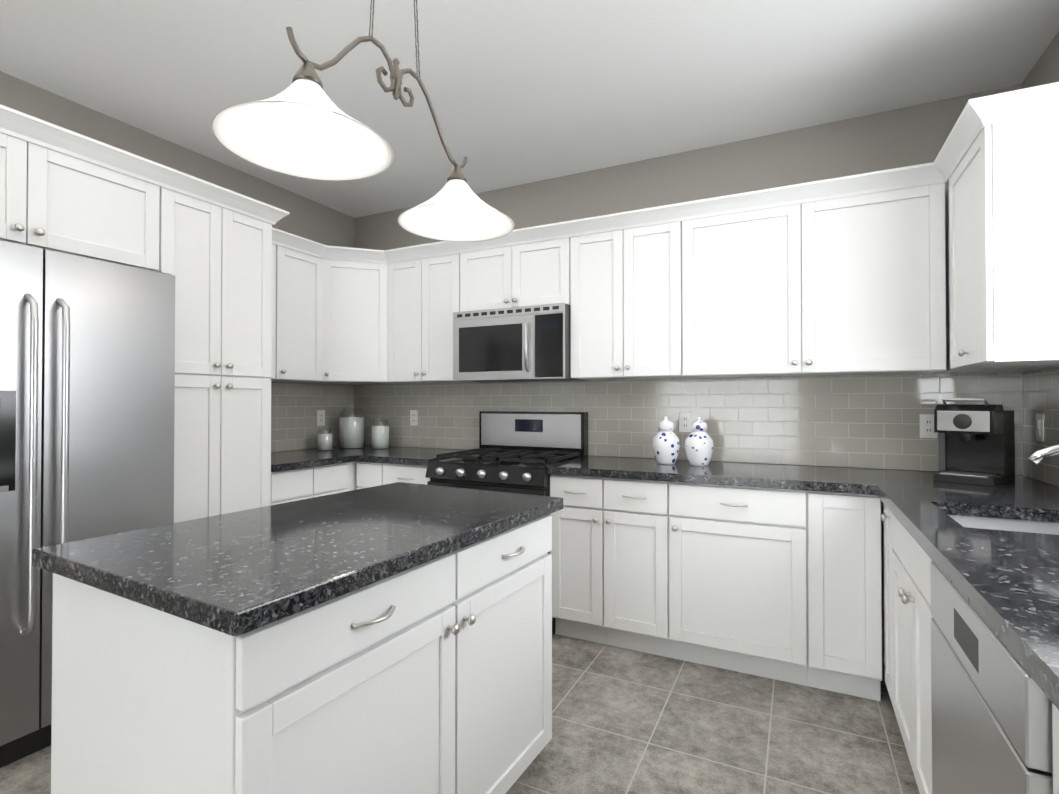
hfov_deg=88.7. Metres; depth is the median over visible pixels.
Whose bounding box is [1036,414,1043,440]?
outlet
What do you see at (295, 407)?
backsplash
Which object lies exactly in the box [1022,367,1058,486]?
backsplash
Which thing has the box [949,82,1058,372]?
upper cabinet
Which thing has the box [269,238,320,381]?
upper cabinet
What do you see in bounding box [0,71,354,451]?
wall
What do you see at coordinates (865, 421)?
backsplash
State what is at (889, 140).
wall
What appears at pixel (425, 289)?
upper cabinet
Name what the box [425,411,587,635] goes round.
range
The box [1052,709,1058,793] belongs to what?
base cabinet
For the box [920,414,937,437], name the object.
electrical outlet
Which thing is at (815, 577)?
base cabinet
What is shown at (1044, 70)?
wall
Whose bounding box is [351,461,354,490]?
base cabinet
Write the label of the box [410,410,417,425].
electrical outlet
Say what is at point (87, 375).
refrigerator
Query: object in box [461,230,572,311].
upper cabinet
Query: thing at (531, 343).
microwave
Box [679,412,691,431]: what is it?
electrical outlet
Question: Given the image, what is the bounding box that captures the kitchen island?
[32,482,562,793]
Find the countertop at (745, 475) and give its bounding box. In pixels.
[547,455,1058,492]
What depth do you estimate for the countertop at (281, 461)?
3.35 m
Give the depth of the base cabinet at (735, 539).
2.46 m
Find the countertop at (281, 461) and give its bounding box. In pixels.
[271,445,414,472]
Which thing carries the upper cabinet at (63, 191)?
attached to the wall at (306, 218)
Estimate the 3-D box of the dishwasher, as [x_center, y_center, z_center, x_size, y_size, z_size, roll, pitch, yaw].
[1.108,0.823,0.887,0.626,0.873,0.611,0,-1,26]
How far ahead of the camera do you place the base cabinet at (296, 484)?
3.14 m
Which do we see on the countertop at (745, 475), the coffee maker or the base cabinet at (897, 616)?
the coffee maker
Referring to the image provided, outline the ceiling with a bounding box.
[0,0,1058,217]
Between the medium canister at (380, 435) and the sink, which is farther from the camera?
the medium canister at (380, 435)
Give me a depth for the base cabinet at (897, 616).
1.91 m
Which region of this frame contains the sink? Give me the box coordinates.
[923,497,1058,580]
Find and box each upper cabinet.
[0,104,167,272]
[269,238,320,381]
[298,242,400,384]
[389,246,468,383]
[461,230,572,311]
[571,214,696,379]
[697,178,928,377]
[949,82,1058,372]
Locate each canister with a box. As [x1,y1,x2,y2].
[316,426,332,450]
[339,403,364,448]
[371,416,389,448]
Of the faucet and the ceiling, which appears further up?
the ceiling
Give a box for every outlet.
[317,410,324,425]
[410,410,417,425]
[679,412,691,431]
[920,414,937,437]
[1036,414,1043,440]
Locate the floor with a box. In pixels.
[0,634,919,793]
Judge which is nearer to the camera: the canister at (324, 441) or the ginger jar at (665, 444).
the ginger jar at (665, 444)
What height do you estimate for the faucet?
0.288 m
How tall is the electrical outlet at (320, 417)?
0.115 m
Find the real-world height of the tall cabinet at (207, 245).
2.284 m
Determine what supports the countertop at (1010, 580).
on the base cabinet at (897, 616)
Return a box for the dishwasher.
[930,561,1052,793]
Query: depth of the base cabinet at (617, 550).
2.70 m
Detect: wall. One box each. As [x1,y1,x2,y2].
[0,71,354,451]
[355,84,1021,471]
[1022,31,1058,88]
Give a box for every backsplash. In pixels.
[271,382,353,451]
[354,372,1022,474]
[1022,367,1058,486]
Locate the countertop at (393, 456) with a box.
[355,449,463,464]
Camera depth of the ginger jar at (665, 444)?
2.91 m
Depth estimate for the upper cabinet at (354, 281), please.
3.67 m
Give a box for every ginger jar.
[652,416,679,464]
[685,416,713,465]
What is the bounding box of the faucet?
[1028,445,1058,464]
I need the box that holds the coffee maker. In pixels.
[933,398,1014,486]
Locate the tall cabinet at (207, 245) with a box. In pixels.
[168,168,275,522]
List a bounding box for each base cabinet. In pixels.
[271,461,350,504]
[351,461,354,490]
[355,461,390,489]
[391,465,429,484]
[547,473,682,659]
[683,485,786,681]
[787,485,862,697]
[863,489,932,768]
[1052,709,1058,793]
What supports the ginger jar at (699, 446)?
on the countertop at (745, 475)
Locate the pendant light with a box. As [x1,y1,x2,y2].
[211,0,514,241]
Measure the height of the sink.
0.241 m
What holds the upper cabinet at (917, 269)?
attached to the wall at (889, 140)
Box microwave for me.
[453,303,587,382]
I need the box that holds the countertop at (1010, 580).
[875,485,1058,712]
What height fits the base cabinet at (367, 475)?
0.876 m
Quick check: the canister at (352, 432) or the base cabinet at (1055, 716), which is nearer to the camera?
the base cabinet at (1055, 716)
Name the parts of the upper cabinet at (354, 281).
corner door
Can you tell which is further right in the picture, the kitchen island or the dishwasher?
the dishwasher
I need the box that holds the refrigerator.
[0,240,174,767]
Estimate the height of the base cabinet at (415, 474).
0.876 m
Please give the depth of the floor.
2.02 m
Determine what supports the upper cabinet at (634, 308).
attached to the wall at (889, 140)
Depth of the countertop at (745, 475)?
2.55 m
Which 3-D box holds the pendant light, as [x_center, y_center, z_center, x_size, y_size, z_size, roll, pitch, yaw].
[-0.418,-1.043,1.698,0.427,0.811,1.106,0,-1,26]
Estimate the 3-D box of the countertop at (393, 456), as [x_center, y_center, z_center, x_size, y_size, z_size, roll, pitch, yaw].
[-0.705,0.390,3.592,0.567,0.040,0.642,0,-1,26]

